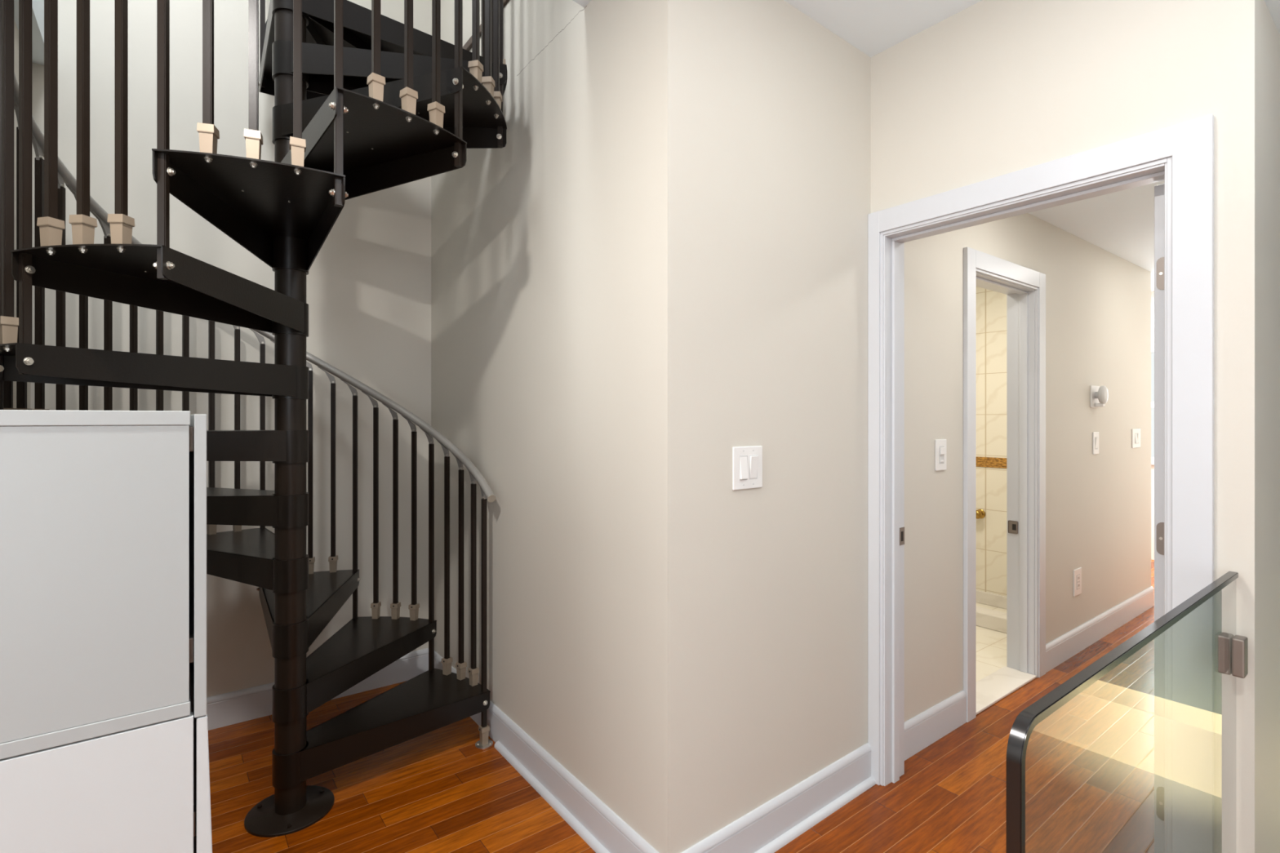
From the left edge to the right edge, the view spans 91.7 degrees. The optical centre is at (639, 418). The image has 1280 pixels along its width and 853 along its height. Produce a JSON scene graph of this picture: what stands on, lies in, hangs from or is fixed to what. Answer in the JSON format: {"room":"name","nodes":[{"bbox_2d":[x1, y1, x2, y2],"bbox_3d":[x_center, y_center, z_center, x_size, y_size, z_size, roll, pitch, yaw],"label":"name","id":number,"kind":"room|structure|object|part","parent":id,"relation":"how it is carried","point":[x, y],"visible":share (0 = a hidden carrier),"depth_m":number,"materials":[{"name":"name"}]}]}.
{"room":"stair landing","nodes":[
{"label":"stair landing","id":0,"kind":"room"},
{"bbox_2d":[13,19,31,408],"bbox_3d":[-1.882,-0.003,1.681,0.120,2.745,1.705,0,0,-37],"label":"wall","id":1,"kind":"structure","parent":0,"point":[15,28],"depth_m":2.16,"materials":[{"name":"paint"}]},
{"bbox_2d":[0,409,206,759],"bbox_3d":[-1.066,0.230,0.962,0.630,0.482,0.422,0,0,-37],"label":"upper cabinet","id":2,"kind":"object","parent":1,"relation":"attached to","point":[103,513],"visible":1,"depth_m":0.91,"materials":[{"name":"white laminate"}]},
{"bbox_3d":[-1.195,0.227,1.114,0.607,0.432,0.016,0,0,-37],"label":"panel","id":3,"kind":"part","parent":2,"relation":"part of","materials":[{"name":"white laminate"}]},
{"bbox_3d":[-1.073,-0.001,0.955,0.608,0.022,0.420,0,0,-37],"label":"panel","id":4,"kind":"part","parent":2,"relation":"part of","materials":[{"name":"white laminate"}]},
{"bbox_3d":[-1.073,0.455,0.955,0.608,0.021,0.420,0,0,-37],"label":"panel","id":5,"kind":"part","parent":2,"relation":"part of","materials":[{"name":"white laminate"}]},
{"bbox_3d":[-0.822,0.232,1.148,0.016,0.478,0.422,0,0,-37],"label":"door","id":6,"kind":"part","parent":2,"relation":"part of","materials":[{"name":"white laminate"}]},
{"bbox_2d":[31,0,431,697],"bbox_3d":[-1.776,-1.280,2.908,1.816,5.300,0.120,0,0,-37],"label":"wall","id":7,"kind":"structure","parent":0,"point":[368,285],"depth_m":2.85,"materials":[{"name":"paint"}]},
{"bbox_2d":[206,648,428,730],"bbox_3d":[-1.738,1.300,2.852,1.529,0.141,0.016,0,0,-37],"label":"baseboard","id":8,"kind":"structure","parent":7,"relation":"attached to","point":[232,708],"depth_m":2.85,"materials":[{"name":"white wood"}]},
{"bbox_2d":[13,0,982,65],"bbox_3d":[-0.445,-1.525,-0.132,5.132,0.300,6.330,0,0,-37],"label":"ceiling","id":9,"kind":"structure","parent":0,"point":[873,27],"depth_m":2.13,"materials":[{"name":"paint"}]},
{"bbox_2d":[431,0,871,852],"bbox_3d":[-0.073,-1.280,2.870,1.148,5.300,2.004,0,0,-37],"label":"wall","id":10,"kind":"structure","parent":0,"point":[659,271],"depth_m":2.04,"materials":[{"name":"paint"}]},
{"bbox_2d":[462,0,509,51],"bbox_3d":[-0.786,-1.734,2.876,0.020,0.037,1.130,0,0,-37],"label":"handrail","id":11,"kind":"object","parent":10,"relation":"attached to","point":[468,46],"depth_m":2.85,"materials":[{"name":"grey metal"}]},
{"bbox_2d":[434,650,658,852],"bbox_3d":[-0.525,1.300,2.504,0.034,0.141,2.038,0,0,-37],"label":"baseboard","id":12,"kind":"structure","parent":10,"relation":"attached to","point":[596,824],"depth_m":2.17,"materials":[{"name":"white wood"}]},
{"bbox_2d":[732,445,762,490],"bbox_3d":[0.336,0.153,1.924,0.134,0.132,0.012,0,0,-39],"label":"light switch","id":13,"kind":"object","parent":10,"relation":"attached to","point":[747,461],"visible":1,"depth_m":1.92,"materials":[{"name":"white plastic"}]},
{"bbox_2d":[681,742,875,852],"bbox_3d":[0.467,1.300,2.014,1.039,0.141,0.034,0,0,-39],"label":"baseboard","id":14,"kind":"structure","parent":10,"relation":"attached to","point":[771,826],"depth_m":2.05,"materials":[{"name":"white wood"}]},
{"bbox_2d":[208,559,1154,852],"bbox_3d":[2.251,1.427,1.996,12.000,0.126,6.450,0,0,-37],"label":"floor","id":15,"kind":"structure","parent":0,"point":[434,791],"depth_m":2.28,"materials":[{"name":"brown wood"}]},
{"bbox_2d":[0,666,212,852],"bbox_3d":[-1.056,0.919,0.970,0.654,0.902,0.422,0,0,-37],"label":"base cabinet","id":16,"kind":"object","parent":15,"relation":"on","point":[144,788],"visible":0.73,"depth_m":0.92,"materials":[{"name":"white laminate"}]},
{"bbox_3d":[-0.950,0.884,0.796,0.612,0.832,0.018,0,0,-37],"label":"panel","id":17,"kind":"part","parent":16,"relation":"part of","materials":[{"name":"white laminate"}]},
{"bbox_3d":[-1.072,0.479,0.956,0.611,0.022,0.384,0,0,-37],"label":"panel","id":18,"kind":"part","parent":16,"relation":"part of","materials":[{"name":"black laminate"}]},
{"bbox_3d":[-0.810,0.886,1.156,0.038,0.827,0.422,0,0,-37],"label":"door","id":19,"kind":"part","parent":16,"relation":"part of","materials":[{"name":"white laminate"}]},
{"bbox_2d":[0,0,506,837],"bbox_3d":[-1.215,-0.930,2.169,1.489,4.600,1.479,0,0,-37],"label":"spiral staircase","id":20,"kind":"structure","parent":15,"relation":"on","point":[366,101],"depth_m":2.05,"materials":[{"name":"black metal"}]},
{"bbox_3d":[-1.219,-1.016,2.166,1.466,2.714,1.466,0,0,-37],"label":"handrail","id":21,"kind":"part","parent":20,"relation":"part of","materials":[{"name":"metal"}]},
{"bbox_3d":[-1.219,1.362,2.166,0.274,0.016,0.274,0,0,-37],"label":"plate","id":22,"kind":"part","parent":20,"relation":"part of","materials":[{"name":"black metal"}]},
{"bbox_2d":[976,606,1006,633],"bbox_3d":[2.052,1.317,4.392,0.134,0.094,1.495,0,0,-37],"label":"curb","id":23,"kind":"object","parent":15,"relation":"on","point":[989,619],"depth_m":4.02,"materials":[{"name":"tile"}]},
{"bbox_2d":[976,666,1036,715],"bbox_3d":[1.772,1.363,3.129,0.686,0.014,0.157,0,0,-37],"label":"threshold","id":24,"kind":"object","parent":15,"relation":"on","point":[991,689],"visible":0.71,"depth_m":3.15,"materials":[{"name":"stone"}]},
{"bbox_2d":[1006,571,1248,852],"bbox_3d":[0.974,0.876,1.159,1.270,0.988,0.054,0,0,-37],"label":"glass railing","id":25,"kind":"object","parent":15,"relation":"on","point":[1180,797],"visible":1,"depth_m":1.23,"materials":[{"name":"clear glass"}]},
{"bbox_3d":[0.974,0.856,1.162,1.266,0.939,0.010,0,0,-37],"label":"pane","id":26,"kind":"part","parent":25,"relation":"part of","materials":[{"name":"clear glass"}]},
{"bbox_2d":[976,286,1006,596],"bbox_3d":[1.462,0.150,4.006,2.620,2.440,1.635,0,0,-37],"label":"wall","id":27,"kind":"structure","parent":0,"point":[991,305],"depth_m":4.53,"materials":[{"name":"tile"}]},
{"bbox_2d":[976,509,985,519],"bbox_3d":[2.486,0.705,4.562,0.078,0.068,0.068,0,0,-37],"label":"shower valve","id":28,"kind":"object","parent":27,"relation":"attached to","point":[980,513],"visible":0.77,"depth_m":4.54,"materials":[{"name":"gold metal"}]},
{"bbox_3d":[2.474,0.705,4.553,0.048,0.066,0.066,0,0,-37],"label":"knob","id":29,"kind":"part","parent":28,"relation":"part of","materials":[{"name":"gold metal"}]},
{"bbox_2d":[976,456,1006,468],"bbox_3d":[2.443,0.322,4.678,0.005,0.073,1.515,0,0,-37],"label":"tile band","id":30,"kind":"object","parent":27,"relation":"attached to","point":[991,462],"depth_m":4.52,"materials":[{"name":"orange tile"}]},
{"bbox_2d":[976,590,1006,608],"bbox_3d":[2.439,1.319,4.675,0.015,0.089,1.515,0,0,-37],"label":"baseboard","id":31,"kind":"structure","parent":27,"relation":"attached to","point":[984,597],"depth_m":4.51,"materials":[{"name":"tile"}]},
{"bbox_2d":[904,213,1151,721],"bbox_3d":[2.318,0.070,3.546,3.476,2.600,0.135,0,0,-37],"label":"wall","id":32,"kind":"structure","parent":0,"point":[1098,301],"depth_m":3.43,"materials":[{"name":"paint"}]},
{"bbox_2d":[904,689,966,760],"bbox_3d":[1.223,1.300,2.617,0.609,0.141,0.016,0,0,-37],"label":"baseboard","id":33,"kind":"structure","parent":32,"relation":"attached to","point":[926,728],"depth_m":2.63,"materials":[{"name":"white wood"}]},
{"bbox_2d":[934,439,946,471],"bbox_3d":[1.301,0.158,2.678,0.090,0.134,0.013,0,0,-37],"label":"light switch","id":34,"kind":"object","parent":32,"relation":"attached to","point":[940,444],"visible":1,"depth_m":2.67,"materials":[{"name":"white plastic"}]},
{"bbox_2d":[963,246,1045,722],"bbox_3d":[1.778,0.299,3.122,0.880,2.142,0.155,0,0,-37],"label":"door frame","id":35,"kind":"structure","parent":32,"relation":"attached to","point":[1024,288],"depth_m":3.29,"materials":[{"name":"white wood"}]},
{"bbox_3d":[2.022,0.590,3.364,0.010,0.070,0.049,0,0,-37],"label":"strike plate","id":36,"kind":"part","parent":35,"relation":"part of","materials":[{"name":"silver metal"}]},
{"bbox_2d":[1073,567,1081,596],"bbox_3d":[2.572,0.961,3.648,0.117,0.154,0.010,0,0,-37],"label":"power outlet","id":37,"kind":"object","parent":32,"relation":"attached to","point":[1077,572],"visible":1,"depth_m":3.64,"materials":[{"name":"white plastic"}]},
{"bbox_2d":[1092,431,1098,454],"bbox_3d":[2.818,0.153,3.833,0.097,0.136,0.013,0,0,-37],"label":"light switch","id":38,"kind":"object","parent":32,"relation":"attached to","point":[1095,434],"visible":1,"depth_m":3.82,"materials":[{"name":"white plastic"}]},
{"bbox_2d":[1089,385,1108,407],"bbox_3d":[2.820,-0.134,3.803,0.145,0.133,0.064,0,0,-37],"label":"wall sensor","id":39,"kind":"object","parent":32,"relation":"attached to","point":[1098,394],"visible":1,"depth_m":3.78,"materials":[{"name":"white plastic"}]},
{"bbox_3d":[2.803,-0.134,3.825,0.145,0.133,0.008,0,0,-37],"label":"plate","id":40,"kind":"part","parent":39,"relation":"part of","materials":[{"name":"white plastic"}]},
{"bbox_2d":[1045,586,1154,672],"bbox_3d":[2.957,1.300,3.937,1.986,0.141,0.016,0,0,-37],"label":"baseboard","id":41,"kind":"structure","parent":32,"relation":"attached to","point":[1060,650],"depth_m":3.79,"materials":[{"name":"white wood"}]},
{"bbox_2d":[1131,428,1140,448],"bbox_3d":[3.455,0.140,4.318,0.180,0.131,0.013,0,0,-37],"label":"light switch","id":42,"kind":"object","parent":32,"relation":"attached to","point":[1135,433],"visible":1,"depth_m":4.30,"materials":[{"name":"white plastic"}]},
{"bbox_2d":[871,0,1263,852],"bbox_3d":[1.245,-0.003,1.985,0.122,2.745,1.050,0,0,-37],"label":"wall","id":43,"kind":"structure","parent":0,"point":[990,89],"depth_m":1.68,"materials":[{"name":"paint"}]},
{"bbox_2d":[867,113,1213,786],"bbox_3d":[1.216,0.298,2.009,0.147,2.144,0.975,0,0,-37],"label":"door frame","id":44,"kind":"structure","parent":43,"relation":"attached to","point":[1180,155],"depth_m":1.84,"materials":[{"name":"white wood"}]},
{"bbox_3d":[1.003,0.452,2.377,0.036,0.067,0.003,0,0,-37],"label":"strike plate","id":45,"kind":"part","parent":44,"relation":"part of","materials":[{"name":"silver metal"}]},
{"bbox_2d":[1154,183,1164,621],"bbox_3d":[1.810,0.346,2.012,0.802,2.032,0.054,0,0,-37],"label":"door","id":46,"kind":"structure","parent":44,"relation":"attached to","point":[1158,189],"depth_m":1.78,"materials":[{"name":"white wood"}]},
{"bbox_2d":[1028,180,1164,271],"bbox_3d":[2.105,-1.150,3.826,3.476,0.160,2.700,0,0,-37],"label":"ceiling","id":47,"kind":"structure","parent":0,"point":[1121,224],"depth_m":3.38,"materials":[{"name":"paint"}]},
{"bbox_2d":[1151,291,1154,559],"bbox_3d":[4.878,0.070,6.239,0.120,2.600,3.180,0,0,-37],"label":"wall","id":48,"kind":"structure","parent":0,"point":[1152,292],"depth_m":6.02,"materials":[{"name":"paint"}]},
{"bbox_2d":[1151,344,1154,465],"bbox_3d":[4.935,-0.130,6.081,0.080,1.160,1.040,0,0,-37],"label":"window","id":49,"kind":"structure","parent":48,"relation":"in","point":[1152,345],"depth_m":6.00,"materials":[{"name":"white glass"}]},
{"bbox_2d":[1151,271,1154,291],"bbox_3d":[4.086,-1.280,5.636,1.870,0.100,3.180,0,0,-37],"label":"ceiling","id":50,"kind":"structure","parent":0,"point":[1152,273],"depth_m":5.59,"materials":[{"name":"paint"}]},
{"bbox_2d":[1263,0,1279,852],"bbox_3d":[4.260,-0.003,3.694,6.746,2.745,0.120,0,0,-37],"label":"wall","id":51,"kind":"structure","parent":0,"point":[1271,34],"depth_m":1.67,"materials":[{"name":"paint"}]},
{"bbox_2d":[1264,0,1279,34],"bbox_3d":[2.995,-1.228,0.583,1.208,0.294,3.300,0,0,-37],"label":"ceiling","id":52,"kind":"structure","parent":0,"point":[1273,6],"depth_m":1.64,"materials":[{"name":"paint"}]}
]}

